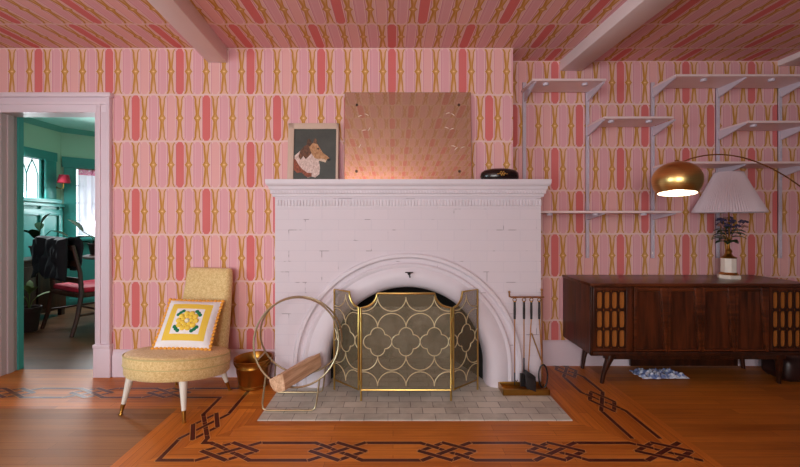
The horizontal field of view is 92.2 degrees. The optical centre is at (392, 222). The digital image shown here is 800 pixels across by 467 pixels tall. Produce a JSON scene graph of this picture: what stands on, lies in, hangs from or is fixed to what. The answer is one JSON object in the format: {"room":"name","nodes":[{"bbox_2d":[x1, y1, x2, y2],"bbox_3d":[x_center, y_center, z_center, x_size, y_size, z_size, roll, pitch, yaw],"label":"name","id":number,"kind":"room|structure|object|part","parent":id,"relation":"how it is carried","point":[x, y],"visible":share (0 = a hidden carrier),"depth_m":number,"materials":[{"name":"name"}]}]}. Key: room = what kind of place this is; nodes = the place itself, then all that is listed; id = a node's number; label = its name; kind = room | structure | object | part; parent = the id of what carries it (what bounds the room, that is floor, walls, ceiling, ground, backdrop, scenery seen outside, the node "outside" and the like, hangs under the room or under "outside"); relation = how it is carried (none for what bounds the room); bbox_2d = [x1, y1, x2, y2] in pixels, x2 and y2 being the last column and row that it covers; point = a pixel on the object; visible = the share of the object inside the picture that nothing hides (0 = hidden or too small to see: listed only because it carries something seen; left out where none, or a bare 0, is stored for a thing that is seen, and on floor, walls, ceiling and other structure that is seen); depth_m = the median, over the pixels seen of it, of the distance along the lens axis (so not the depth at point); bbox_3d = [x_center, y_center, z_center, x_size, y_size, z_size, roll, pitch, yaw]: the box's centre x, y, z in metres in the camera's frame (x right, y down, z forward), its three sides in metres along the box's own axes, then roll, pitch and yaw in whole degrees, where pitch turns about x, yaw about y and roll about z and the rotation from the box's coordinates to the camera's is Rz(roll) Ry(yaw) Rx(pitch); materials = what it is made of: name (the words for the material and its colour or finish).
{"room":"living room","nodes":[
{"label":"living room","id":0,"kind":"room"},
{"bbox_2d":[24,123,60,203],"bbox_3d":[-4.720,-0.083,4.235,0.120,2.500,2.370,0,0,0],"label":"wall","id":1,"kind":"structure","parent":0,"point":[36,137],"depth_m":5.15,"materials":[{"name":"green paint"}]},
{"bbox_2d":[24,146,61,202],"bbox_3d":[-4.675,-0.618,4.695,0.210,0.690,1.250,0,0,0],"label":"window","id":2,"kind":"structure","parent":1,"relation":"in","point":[34,178],"depth_m":5.11,"materials":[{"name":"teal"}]},
{"bbox_2d":[24,117,63,131],"bbox_3d":[-4.625,-1.302,4.260,0.070,0.062,2.320,0,0,0],"label":"trim","id":3,"kind":"structure","parent":1,"relation":"attached to","point":[28,120],"depth_m":5.09,"materials":[{"name":"teal paint"}]},
{"bbox_2d":[24,202,64,256],"bbox_3d":[-4.630,0.452,4.250,0.060,1.430,2.300,0,0,0],"label":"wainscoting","id":4,"kind":"structure","parent":1,"relation":"attached to","point":[34,213],"depth_m":5.08,"materials":[{"name":"teal paint"}]},
{"bbox_2d":[56,174,70,188],"bbox_3d":[-4.556,-0.560,5.300,0.203,0.205,0.150,0,0,0],"label":"wall sconce","id":5,"kind":"object","parent":1,"relation":"attached to","point":[62,178],"visible":1,"depth_m":5.26,"materials":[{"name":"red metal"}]},
{"bbox_3d":[-4.530,-0.608,5.300,0.150,0.110,0.150,0,0,0],"label":"lamp shade","id":6,"kind":"part","parent":5,"relation":"part of","materials":[{"name":"fabric"}]},
{"bbox_2d":[22,304,94,368],"bbox_3d":[-2.900,1.167,5.135,4.400,0.001,4.130,0,0,0],"label":"floor","id":7,"kind":"structure","parent":0,"point":[50,347],"depth_m":3.73,"materials":[{"name":"brown wood"}]},
{"bbox_2d":[24,280,49,332],"bbox_3d":[-3.913,0.899,4.167,0.285,0.535,0.412,0,0,41],"label":"potted plant","id":8,"kind":"object","parent":7,"relation":"on","point":[32,313],"visible":0.77,"depth_m":4.13,"materials":[{"name":"green plant"}]},
{"bbox_2d":[24,305,41,332],"bbox_3d":[-3.930,1.037,4.160,0.210,0.260,0.210,0,0,0],"label":"pot","id":9,"kind":"object","parent":8,"relation":"on","point":[32,313],"depth_m":4.12,"materials":[{"name":"ceramic"}]},
{"bbox_2d":[24,257,65,314],"bbox_3d":[-4.394,0.797,4.330,0.441,0.740,1.300,0,0,0],"label":"sideboard","id":10,"kind":"object","parent":7,"relation":"on","point":[43,285],"visible":0.14,"depth_m":4.58,"materials":[{"name":"brown wood"}]},
{"bbox_3d":[-4.202,0.772,4.330,0.015,0.530,0.380,0,0,0],"label":"door","id":11,"kind":"part","parent":10,"relation":"part of","materials":[{"name":"brown wood"}]},
{"bbox_2d":[24,213,67,255],"bbox_3d":[-4.263,0.152,4.673,0.419,0.550,0.378,0,0,0],"label":"rubber plant","id":12,"kind":"object","parent":10,"relation":"on","point":[34,233],"visible":0.48,"depth_m":4.71,"materials":[{"name":"green plant"}]},
{"bbox_3d":[-4.202,0.772,4.740,0.015,0.530,0.380,0,0,0],"label":"door","id":13,"kind":"part","parent":10,"relation":"part of","materials":[{"name":"brown wood"}]},
{"bbox_3d":[-4.240,1.125,4.920,0.050,0.085,0.050,0,0,0],"label":"leg","id":14,"kind":"part","parent":10,"relation":"part of","materials":[{"name":"brown wood"}]},
{"bbox_2d":[40,245,94,336],"bbox_3d":[-3.448,0.701,4.346,0.698,0.943,0.604,0,0,28],"label":"dining chair","id":15,"kind":"object","parent":7,"relation":"on","point":[80,289],"visible":0.58,"depth_m":4.10,"materials":[{"name":"brown wood"}]},
{"bbox_3d":[-3.841,0.703,4.288,0.057,0.939,0.133,0,0,28],"label":"leg","id":16,"kind":"part","parent":15,"relation":"part of","materials":[{"name":"brown wood"}]},
{"bbox_2d":[31,236,83,281],"bbox_3d":[-3.612,0.370,4.144,0.718,0.468,0.239,0,0,29],"label":"coat","id":17,"kind":"object","parent":15,"relation":"on","point":[51,255],"visible":0.98,"depth_m":4.05,"materials":[{"name":"black fabric"}]},
{"bbox_3d":[-3.541,0.607,4.170,0.620,0.056,0.024,0,0,28],"label":"rail","id":18,"kind":"part","parent":15,"relation":"part of","materials":[{"name":"brown wood"}]},
{"bbox_3d":[-3.552,0.427,4.150,0.620,0.056,0.024,0,0,28],"label":"rail","id":19,"kind":"part","parent":15,"relation":"part of","materials":[{"name":"brown wood"}]},
{"bbox_3d":[-3.438,0.762,4.364,0.640,0.050,0.470,0,0,28],"label":"seat frame","id":20,"kind":"part","parent":15,"relation":"part of","materials":[{"name":"brown wood"}]},
{"bbox_3d":[-3.435,0.710,4.369,0.620,0.055,0.450,0,0,28],"label":"seat","id":21,"kind":"part","parent":15,"relation":"part of","materials":[{"name":"fabric"}]},
{"bbox_3d":[-3.275,0.703,3.987,0.057,0.939,0.133,0,0,28],"label":"leg","id":22,"kind":"part","parent":15,"relation":"part of","materials":[{"name":"brown wood"}]},
{"bbox_2d":[82,254,94,259],"bbox_3d":[-3.460,0.787,5.200,1.170,0.751,1.170,0,0,0],"label":"dining table","id":23,"kind":"object","parent":7,"relation":"on","point":[88,257],"visible":0.06,"depth_m":4.72,"materials":[{"name":"brown wood"}]},
{"bbox_2d":[67,219,94,254],"bbox_3d":[-3.930,0.181,5.080,0.642,0.462,0.362,0,0,-14],"label":"peace lily","id":24,"kind":"object","parent":23,"relation":"on","point":[91,246],"visible":0.41,"depth_m":5.01,"materials":[{"name":"plant"}]},
{"bbox_2d":[87,243,94,254],"bbox_3d":[-3.900,0.337,5.060,0.189,0.150,0.189,0,0,0],"label":"pot","id":25,"kind":"object","parent":24,"relation":"on","point":[91,246],"depth_m":4.99,"materials":[{"name":"ceramic"}]},
{"bbox_2d":[61,132,94,236],"bbox_3d":[-4.031,-0.083,6.114,0.120,2.500,1.900,0,0,45],"label":"wall","id":26,"kind":"structure","parent":0,"point":[72,145],"depth_m":5.51,"materials":[{"name":"green paint"}]},
{"bbox_2d":[62,156,94,240],"bbox_3d":[-4.282,-0.341,5.792,0.180,1.185,1.090,0,0,45],"label":"window","id":27,"kind":"structure","parent":26,"relation":"in","point":[70,164],"depth_m":5.47,"materials":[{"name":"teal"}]},
{"bbox_2d":[76,168,94,234],"bbox_3d":[-4.270,-0.303,5.781,0.026,0.961,0.810,0,0,45],"label":"lace curtain","id":28,"kind":"object","parent":27,"relation":"hanging from","point":[86,177],"visible":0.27,"depth_m":5.60,"materials":[{"name":"white fabric"}]},
{"bbox_2d":[62,128,94,136],"bbox_3d":[-3.963,-1.302,6.047,0.070,0.062,1.900,0,0,45],"label":"trim","id":29,"kind":"structure","parent":26,"relation":"attached to","point":[65,130],"depth_m":5.51,"materials":[{"name":"teal paint"}]},
{"bbox_2d":[66,240,94,305],"bbox_3d":[-3.969,0.692,6.066,1.880,0.950,0.035,0,0,-45],"label":"trim","id":30,"kind":"structure","parent":26,"relation":"attached to","point":[88,266],"depth_m":5.58,"materials":[{"name":"teal paint"}]},
{"bbox_2d":[0,48,512,349],"bbox_3d":[-1.343,-0.083,3.075,4.515,2.500,0.281,0,0,0],"label":"wall","id":31,"kind":"structure","parent":0,"point":[196,142],"depth_m":2.94,"materials":[{"name":"paper"}]},
{"bbox_2d":[17,117,23,369],"bbox_3d":[-2.620,0.102,3.078,0.969,2.130,0.044,0,0,0],"label":"trim","id":32,"kind":"structure","parent":31,"relation":"attached to","point":[20,120],"depth_m":3.07,"materials":[{"name":"teal paint"}]},
{"bbox_2d":[2,113,94,375],"bbox_3d":[-2.620,0.158,2.997,0.753,2.018,0.118,0,0,0],"label":"trim","id":33,"kind":"structure","parent":31,"relation":"attached to","point":[9,120],"depth_m":2.98,"materials":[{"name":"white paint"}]},
{"bbox_2d":[0,92,113,377],"bbox_3d":[-2.620,0.092,2.914,0.989,2.150,0.051,0,0,0],"label":"trim","id":34,"kind":"structure","parent":31,"relation":"attached to","point":[99,103],"depth_m":2.91,"materials":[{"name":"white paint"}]},
{"bbox_2d":[112,349,274,376],"bbox_3d":[-1.480,1.065,2.924,1.290,0.205,0.022,0,0,0],"label":"baseboard","id":35,"kind":"structure","parent":31,"relation":"attached to","point":[117,369],"depth_m":2.91,"materials":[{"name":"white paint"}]},
{"bbox_2d":[0,366,799,466],"bbox_3d":[0.400,1.166,0.404,8.000,0.003,5.607,0,0,0],"label":"floor","id":36,"kind":"structure","parent":0,"point":[719,416],"depth_m":2.17,"materials":[{"name":"orange wood"}]},
{"bbox_2d":[118,267,232,423],"bbox_3d":[-1.386,0.751,2.553,0.618,0.832,0.699,0,0,12],"label":"slipper chair","id":37,"kind":"object","parent":36,"relation":"on","point":[143,364],"visible":0.88,"depth_m":2.37,"materials":[{"name":"yellow fabric"}]},
{"bbox_3d":[-1.621,1.017,2.360,0.047,0.175,0.072,0,0,44],"label":"leg","id":38,"kind":"part","parent":37,"relation":"part of","materials":[{"name":"white wood"}]},
{"bbox_2d":[122,346,229,370],"bbox_3d":[-1.394,0.868,2.513,0.614,0.179,0.614,0,0,12],"label":"seat cushion","id":39,"kind":"object","parent":37,"relation":"on","point":[140,359],"depth_m":2.30,"materials":[{"name":"beige fabric"}]},
{"bbox_3d":[-1.245,1.017,2.283,0.047,0.175,0.072,0,0,-21],"label":"leg","id":40,"kind":"part","parent":37,"relation":"part of","materials":[{"name":"white wood"}]},
{"bbox_2d":[150,298,223,350],"bbox_3d":[-1.359,0.672,2.569,0.385,0.310,0.236,0,0,-7],"label":"cushion","id":41,"kind":"object","parent":37,"relation":"on","point":[186,324],"visible":0.98,"depth_m":2.52,"materials":[{"name":"white fabric"}]},
{"bbox_2d":[176,311,198,329],"bbox_3d":[-1.352,0.640,2.530,0.140,0.137,0.021,3,-39,-7],"label":"flower","id":42,"kind":"object","parent":41,"relation":"on","point":[185,320],"depth_m":2.52,"materials":[{"name":"yellow fabric"}]},
{"bbox_3d":[-1.379,0.651,2.796,0.425,0.632,0.218,0,0,12],"label":"backrest","id":43,"kind":"part","parent":37,"relation":"part of","materials":[{"name":"beige fabric"}]},
{"bbox_3d":[-1.172,1.050,2.657,0.066,0.112,0.047,0,0,-23],"label":"leg","id":44,"kind":"part","parent":37,"relation":"part of","materials":[{"name":"white wood"}]},
{"bbox_2d":[233,351,272,390],"bbox_3d":[-1.004,1.065,2.770,0.279,0.204,0.268,0,0,0],"label":"bucket","id":45,"kind":"object","parent":36,"relation":"on","point":[250,377],"visible":0.88,"depth_m":2.68,"materials":[{"name":"gold metal"}]},
{"bbox_3d":[-1.004,0.993,2.708,0.270,0.057,0.127,0,0,0],"label":"bail handle","id":46,"kind":"part","parent":45,"relation":"part of","materials":[{"name":"gold metal"}]},
{"bbox_2d":[257,358,572,420],"bbox_3d":[0.130,1.174,2.804,1.860,0.026,1.069,0,0,0],"label":"hearth","id":47,"kind":"object","parent":36,"relation":"on","point":[343,403],"visible":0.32,"depth_m":2.52,"materials":[{"name":"grey tile"}]},
{"bbox_2d":[253,296,342,410],"bbox_3d":[-0.612,0.817,2.500,0.552,0.686,0.268,0,0,0],"label":"log holder","id":48,"kind":"object","parent":47,"relation":"on","point":[319,302],"visible":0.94,"depth_m":2.46,"materials":[{"name":"gold metal"}]},
{"bbox_2d":[269,353,320,391],"bbox_3d":[-0.624,0.957,2.494,0.131,0.129,0.379,0,0,24],"label":"log","id":49,"kind":"object","parent":48,"relation":"on","point":[298,372],"visible":1,"depth_m":2.41,"materials":[{"name":"brown wood"}]},
{"bbox_2d":[333,289,478,400],"bbox_3d":[0.090,0.807,2.600,1.013,0.707,0.183,0,0,0],"label":"fire screen","id":50,"kind":"object","parent":47,"relation":"on","point":[360,370],"visible":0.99,"depth_m":2.51,"materials":[{"name":"gold metal"}]},
{"bbox_3d":[-0.317,0.776,2.603,0.261,0.644,0.014,0,0,42],"label":"panel frame","id":51,"kind":"part","parent":50,"relation":"part of","materials":[{"name":"gold metal"}]},
{"bbox_3d":[0.085,0.776,2.517,0.602,0.644,0.014,0,0,0],"label":"panel frame","id":52,"kind":"part","parent":50,"relation":"part of","materials":[{"name":"gold metal"}]},
{"bbox_3d":[0.492,0.776,2.603,0.269,0.644,0.014,0,0,-40],"label":"panel frame","id":53,"kind":"part","parent":50,"relation":"part of","materials":[{"name":"gold metal"}]},
{"bbox_2d":[265,179,551,387],"bbox_3d":[0.106,0.430,2.986,2.001,1.473,0.628,0,0,0],"label":"fireplace","id":54,"kind":"object","parent":47,"relation":"on","point":[364,238],"visible":0.95,"depth_m":2.74,"materials":[{"name":"white brick"}]},
{"bbox_2d":[287,123,338,178],"bbox_3d":[-0.597,-0.528,2.884,0.378,0.445,0.054,0,0,0],"label":"painting","id":55,"kind":"object","parent":54,"relation":"on","point":[313,148],"visible":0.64,"depth_m":2.88,"materials":[{"name":"grey paper"}]},
{"bbox_2d":[344,92,471,178],"bbox_3d":[0.112,-0.647,2.897,0.956,0.684,0.049,0,0,0],"label":"mirror","id":56,"kind":"object","parent":54,"relation":"on","point":[388,135],"visible":0.95,"depth_m":2.89,"materials":[{"name":"mirror"}]},
{"bbox_3d":[0.103,0.690,2.805,1.630,0.955,0.187,0,0,0],"label":"arch moulding","id":57,"kind":"part","parent":54,"relation":"part of","materials":[{"name":"white paint"}]},
{"bbox_2d":[265,179,551,196],"bbox_3d":[0.106,-0.245,2.860,2.001,0.121,0.350,0,0,0],"label":"mantel shelf","id":58,"kind":"object","parent":54,"relation":"attached to","point":[277,187],"depth_m":2.70,"materials":[{"name":"white paint"}]},
{"bbox_2d":[480,168,518,178],"bbox_3d":[0.775,-0.351,2.796,0.278,0.091,0.162,0,0,0],"label":"box","id":59,"kind":"object","parent":54,"relation":"on","point":[495,173],"visible":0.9,"depth_m":2.74,"materials":[{"name":"paint"}]},
{"bbox_3d":[0.775,-0.376,2.800,0.274,0.042,0.151,0,0,0],"label":"lid","id":60,"kind":"part","parent":59,"relation":"part of","materials":[{"name":"black paint"}]},
{"bbox_2d":[498,288,549,395],"bbox_3d":[0.897,0.808,2.653,0.315,0.705,0.130,0,0,0],"label":"stand","id":61,"kind":"object","parent":47,"relation":"on","point":[506,388],"visible":0.94,"depth_m":2.65,"materials":[{"name":"gold metal"}]},
{"bbox_2d":[513,298,517,384],"bbox_3d":[0.836,0.808,2.633,0.037,0.596,0.018,0,0,0],"label":"poker","id":62,"kind":"object","parent":61,"relation":"hanging from","point":[514,305],"visible":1,"depth_m":2.63,"materials":[{"name":"black metal"}]},
{"bbox_3d":[0.832,0.844,2.633,0.008,0.375,0.008,0,0,0],"label":"rod","id":63,"kind":"part","parent":62,"relation":"part of","materials":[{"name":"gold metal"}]},
{"bbox_3d":[0.832,0.598,2.633,0.017,0.121,0.017,0,0,0],"label":"handle","id":64,"kind":"part","parent":62,"relation":"part of","materials":[{"name":"metal"}]},
{"bbox_2d":[520,298,525,386],"bbox_3d":[0.896,0.813,2.627,0.060,0.606,0.031,0,0,0],"label":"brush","id":65,"kind":"object","parent":61,"relation":"hanging from","point":[522,383],"visible":0.91,"depth_m":2.63,"materials":[{"name":"black metal"}]},
{"bbox_3d":[0.896,1.018,2.624,0.060,0.195,0.027,0,0,0],"label":"blade","id":66,"kind":"part","parent":65,"relation":"part of","materials":[{"name":"black metal"}]},
{"bbox_3d":[0.896,0.798,2.633,0.008,0.285,0.008,0,0,0],"label":"rod","id":67,"kind":"part","parent":65,"relation":"part of","materials":[{"name":"gold metal"}]},
{"bbox_3d":[0.896,0.598,2.633,0.017,0.121,0.017,0,0,0],"label":"handle","id":68,"kind":"part","parent":65,"relation":"part of","materials":[{"name":"black metal"}]},
{"bbox_2d":[498,382,549,395],"bbox_3d":[0.897,1.140,2.653,0.315,0.042,0.130,0,0,0],"label":"tray","id":69,"kind":"object","parent":61,"relation":"attached to","point":[506,388],"depth_m":2.59,"materials":[{"name":"brown wood"}]},
{"bbox_3d":[0.919,0.492,2.666,0.251,0.050,0.039,0,0,0],"label":"rail","id":70,"kind":"part","parent":61,"relation":"part of","materials":[{"name":"gold metal"}]},
{"bbox_2d":[523,298,535,391],"bbox_3d":[0.923,0.821,2.611,0.077,0.622,0.061,0,0,0],"label":"shovel","id":71,"kind":"object","parent":61,"relation":"hanging from","point":[529,378],"visible":1,"depth_m":2.58,"materials":[{"name":"black metal"}]},
{"bbox_3d":[0.936,0.829,2.633,0.028,0.346,0.008,0,0,0],"label":"rod","id":72,"kind":"part","parent":71,"relation":"part of","materials":[{"name":"gold metal"}]},
{"bbox_3d":[0.946,0.598,2.633,0.017,0.121,0.017,0,0,0],"label":"handle","id":73,"kind":"part","parent":71,"relation":"part of","materials":[{"name":"black metal"}]},
{"bbox_2d":[531,298,547,387],"bbox_3d":[0.999,0.817,2.629,0.118,0.613,0.026,0,0,0],"label":"tongs","id":74,"kind":"object","parent":61,"relation":"hanging from","point":[539,309],"visible":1,"depth_m":2.62,"materials":[{"name":"black metal"}]},
{"bbox_3d":[0.984,0.861,2.623,0.088,0.224,0.006,0,0,0],"label":"arm","id":75,"kind":"part","parent":74,"relation":"part of","materials":[{"name":"gold metal"}]},
{"bbox_3d":[1.000,0.598,2.633,0.017,0.121,0.017,0,0,0],"label":"handle","id":76,"kind":"part","parent":74,"relation":"part of","materials":[{"name":"metal"}]},
{"bbox_3d":[1.011,0.814,2.633,0.030,0.316,0.008,0,0,0],"label":"rod","id":77,"kind":"part","parent":74,"relation":"part of","materials":[{"name":"gold metal"}]},
{"bbox_3d":[1.038,0.804,2.685,0.019,0.697,0.020,0,0,0],"label":"post","id":78,"kind":"part","parent":61,"relation":"part of","materials":[{"name":"gold metal"}]},
{"bbox_2d":[629,368,689,378],"bbox_3d":[2.039,1.137,2.955,0.382,0.048,0.190,0,0,0],"label":"crumpled cloth","id":79,"kind":"object","parent":36,"relation":"on","point":[649,373],"visible":1,"depth_m":2.90,"materials":[{"name":"blue fabric"}]},
{"bbox_2d":[562,275,799,383],"bbox_3d":[2.167,0.797,2.932,1.557,0.744,0.464,0,0,0],"label":"credenza","id":80,"kind":"object","parent":36,"relation":"on","point":[645,320],"visible":1,"depth_m":2.73,"materials":[{"name":"brown wood"}]},
{"bbox_3d":[1.558,1.044,3.092,0.099,0.248,0.068,0,0,0],"label":"leg","id":81,"kind":"part","parent":80,"relation":"part of","materials":[{"name":"brown wood"}]},
{"bbox_3d":[1.555,1.045,2.781,0.103,0.249,0.065,0,0,14],"label":"leg","id":82,"kind":"part","parent":80,"relation":"part of","materials":[{"name":"brown wood"}]},
{"bbox_3d":[1.548,0.677,2.720,0.278,0.453,0.024,0,0,0],"label":"grille door","id":83,"kind":"part","parent":80,"relation":"part of","materials":[{"name":"brown wood"}]},
{"bbox_3d":[1.813,0.677,2.728,0.235,0.453,0.005,0,0,0],"label":"door","id":84,"kind":"part","parent":80,"relation":"part of","materials":[{"name":"brown wood"}]},
{"bbox_3d":[1.813,0.677,2.713,0.235,0.453,0.026,0,0,0],"label":"door frame","id":85,"kind":"part","parent":80,"relation":"part of","materials":[{"name":"brown wood"}]},
{"bbox_3d":[2.052,0.677,2.728,0.235,0.453,0.005,0,0,0],"label":"door","id":86,"kind":"part","parent":80,"relation":"part of","materials":[{"name":"brown wood"}]},
{"bbox_3d":[2.052,0.677,2.713,0.235,0.453,0.026,0,0,0],"label":"door frame","id":87,"kind":"part","parent":80,"relation":"part of","materials":[{"name":"brown wood"}]},
{"bbox_3d":[2.167,0.690,2.719,1.553,0.490,0.026,0,0,0],"label":"frame","id":88,"kind":"part","parent":80,"relation":"part of","materials":[{"name":"brown wood"}]},
{"bbox_3d":[2.290,0.677,2.728,0.232,0.453,0.005,0,0,0],"label":"door","id":89,"kind":"part","parent":80,"relation":"part of","materials":[{"name":"brown wood"}]},
{"bbox_3d":[2.290,0.677,2.713,0.232,0.453,0.026,0,0,0],"label":"door frame","id":90,"kind":"part","parent":80,"relation":"part of","materials":[{"name":"brown wood"}]},
{"bbox_2d":[691,171,768,278],"bbox_3d":[2.585,0.017,2.965,0.503,0.816,0.374,0,0,0],"label":"table lamp","id":91,"kind":"object","parent":80,"relation":"on","point":[728,192],"visible":1,"depth_m":2.90,"materials":[{"name":"white fabric"}]},
{"bbox_3d":[2.586,0.045,2.960,0.091,0.281,0.073,0,0,33],"label":"stem","id":92,"kind":"part","parent":91,"relation":"part of","materials":[{"name":"black metal"}]},
{"bbox_3d":[2.585,-0.234,2.965,0.503,0.309,0.374,0,0,0],"label":"lamp shade","id":93,"kind":"part","parent":91,"relation":"part of","materials":[{"name":"grey fabric"}]},
{"bbox_3d":[2.777,1.044,3.092,0.099,0.248,0.068,0,0,0],"label":"leg","id":94,"kind":"part","parent":80,"relation":"part of","materials":[{"name":"brown wood"}]},
{"bbox_3d":[2.525,0.677,2.728,0.232,0.453,0.005,0,0,0],"label":"door","id":95,"kind":"part","parent":80,"relation":"part of","materials":[{"name":"brown wood"}]},
{"bbox_3d":[2.525,0.677,2.713,0.232,0.453,0.026,0,0,0],"label":"door frame","id":96,"kind":"part","parent":80,"relation":"part of","materials":[{"name":"brown wood"}]},
{"bbox_3d":[2.780,1.045,2.781,0.103,0.249,0.065,0,0,-14],"label":"leg","id":97,"kind":"part","parent":80,"relation":"part of","materials":[{"name":"brown wood"}]},
{"bbox_3d":[2.788,0.677,2.720,0.276,0.453,0.024,0,0,0],"label":"grille door","id":98,"kind":"part","parent":80,"relation":"part of","materials":[{"name":"brown wood"}]},
{"bbox_2d":[651,154,799,196],"bbox_3d":[2.482,0.366,2.420,1.665,1.602,0.310,0,0,0],"label":"arc floor lamp","id":99,"kind":"object","parent":36,"relation":"on","point":[676,178],"visible":1,"depth_m":2.35,"materials":[{"name":"gold metal"}]},
{"bbox_3d":[1.782,-0.267,2.414,0.072,0.168,0.072,0,0,0],"label":"bulb","id":100,"kind":"part","parent":99,"relation":"part of","materials":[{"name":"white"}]},
{"bbox_3d":[1.785,-0.280,2.420,0.270,0.215,0.270,0,0,0],"label":"lamp shade","id":101,"kind":"part","parent":99,"relation":"part of","materials":[{"name":"gold metal"}]},
{"bbox_3d":[2.477,0.341,2.420,1.374,1.552,0.008,0,0,0],"label":"arc stem","id":102,"kind":"part","parent":99,"relation":"part of","materials":[{"name":"gold metal"}]},
{"bbox_2d":[761,356,799,381],"bbox_3d":[3.020,1.075,2.893,0.340,0.185,0.255,0,0,0],"label":"leather bag","id":103,"kind":"object","parent":36,"relation":"on","point":[791,366],"visible":0.63,"depth_m":2.81,"materials":[{"name":"brown leather"}]},
{"bbox_2d":[0,0,799,131],"bbox_3d":[-0.205,-1.358,2.400,9.210,0.050,9.600,0,0,0],"label":"ceiling","id":104,"kind":"structure","parent":0,"point":[536,30],"depth_m":2.61,"materials":[{"name":"paper"}]},
{"bbox_2d":[147,0,226,62],"bbox_3d":[-1.158,-1.282,0.267,0.166,0.122,5.358,0,0,-4],"label":"ceiling beam","id":105,"kind":"structure","parent":104,"relation":"attached to","point":[182,15],"depth_m":2.45,"materials":[{"name":"white paint"}]},
{"bbox_2d":[560,0,674,70],"bbox_3d":[1.557,-1.296,0.383,0.176,0.095,5.575,0,0,-2],"label":"ceiling beam","id":106,"kind":"structure","parent":104,"relation":"attached to","point":[632,14],"depth_m":2.54,"materials":[{"name":"white paint"}]},
{"bbox_2d":[778,52,799,65],"bbox_3d":[3.250,-1.315,0.383,0.180,0.055,5.566,0,0,0],"label":"ceiling beam","id":107,"kind":"structure","parent":104,"relation":"attached to","point":[794,59],"depth_m":3.09,"materials":[{"name":"white paint"}]},
{"bbox_2d":[513,61,799,339],"bbox_3d":[2.658,-0.083,3.226,3.485,2.500,0.120,0,0,0],"label":"wall","id":108,"kind":"structure","parent":0,"point":[619,157],"depth_m":3.17,"materials":[{"name":"paper"}]},
{"bbox_2d":[522,82,525,178],"bbox_3d":[1.077,-0.433,3.159,0.025,1.440,0.014,0,0,0],"label":"shelf rail","id":109,"kind":"object","parent":108,"relation":"attached to","point":[523,83],"visible":0.53,"depth_m":3.15,"materials":[{"name":"white metal"}]},
{"bbox_2d":[521,79,605,101],"bbox_3d":[1.325,-1.040,3.021,0.556,0.091,0.260,0,0,0],"label":"wall shelf","id":110,"kind":"object","parent":108,"relation":"attached to","point":[591,86],"visible":1,"depth_m":2.99,"materials":[{"name":"white laminate"}]},
{"bbox_2d":[585,92,588,257],"bbox_3d":[1.595,-0.433,3.159,0.025,1.440,0.014,0,0,0],"label":"shelf rail","id":111,"kind":"object","parent":108,"relation":"attached to","point":[586,102],"visible":0.88,"depth_m":3.15,"materials":[{"name":"white metal"}]},
{"bbox_2d":[541,211,680,219],"bbox_3d":[1.625,-0.059,3.021,1.080,0.066,0.260,0,0,0],"label":"wall shelf","id":112,"kind":"object","parent":108,"relation":"attached to","point":[590,214],"visible":0.94,"depth_m":2.91,"materials":[{"name":"white laminate"}]},
{"bbox_2d":[587,116,675,135],"bbox_3d":[1.861,-0.755,3.021,0.549,0.091,0.260,0,0,0],"label":"wall shelf","id":113,"kind":"object","parent":108,"relation":"attached to","point":[606,121],"visible":1,"depth_m":2.98,"materials":[{"name":"white laminate"}]},
{"bbox_2d":[543,340,760,365],"bbox_3d":[2.660,1.065,3.155,3.480,0.205,0.022,0,0,0],"label":"baseboard","id":114,"kind":"structure","parent":108,"relation":"attached to","point":[555,352],"depth_m":3.14,"materials":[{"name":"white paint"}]},
{"bbox_2d":[650,82,654,257],"bbox_3d":[2.130,-0.433,3.159,0.025,1.440,0.014,0,0,0],"label":"shelf rail","id":115,"kind":"object","parent":108,"relation":"attached to","point":[652,100],"visible":0.84,"depth_m":3.15,"materials":[{"name":"white metal"}]},
{"bbox_2d":[715,88,719,257],"bbox_3d":[2.664,-0.433,3.159,0.025,1.440,0.014,0,0,0],"label":"shelf rail","id":116,"kind":"object","parent":108,"relation":"attached to","point":[717,100],"visible":0.61,"depth_m":3.15,"materials":[{"name":"white metal"}]},
{"bbox_2d":[653,74,799,97],"bbox_3d":[2.773,-1.073,3.021,1.302,0.091,0.260,0,0,0],"label":"wall shelf","id":117,"kind":"object","parent":108,"relation":"attached to","point":[787,83],"visible":1,"depth_m":3.00,"materials":[{"name":"white laminate"}]},
{"bbox_2d":[653,161,799,177],"bbox_3d":[2.773,-0.417,3.021,1.302,0.091,0.260,0,0,0],"label":"wall shelf","id":118,"kind":"object","parent":108,"relation":"attached to","point":[786,167],"visible":0.61,"depth_m":2.99,"materials":[{"name":"white laminate"}]},
{"bbox_2d":[718,121,799,139],"bbox_3d":[3.041,-0.724,3.021,0.766,0.091,0.260,0,0,0],"label":"wall shelf","id":119,"kind":"object","parent":108,"relation":"attached to","point":[786,128],"visible":1,"depth_m":3.03,"materials":[{"name":"white laminate"}]},
{"bbox_2d":[777,88,781,257],"bbox_3d":[3.174,-0.433,3.159,0.025,1.440,0.014,0,0,0],"label":"shelf rail","id":120,"kind":"object","parent":108,"relation":"attached to","point":[779,100],"visible":0.89,"depth_m":3.16,"materials":[{"name":"white metal"}]}
]}

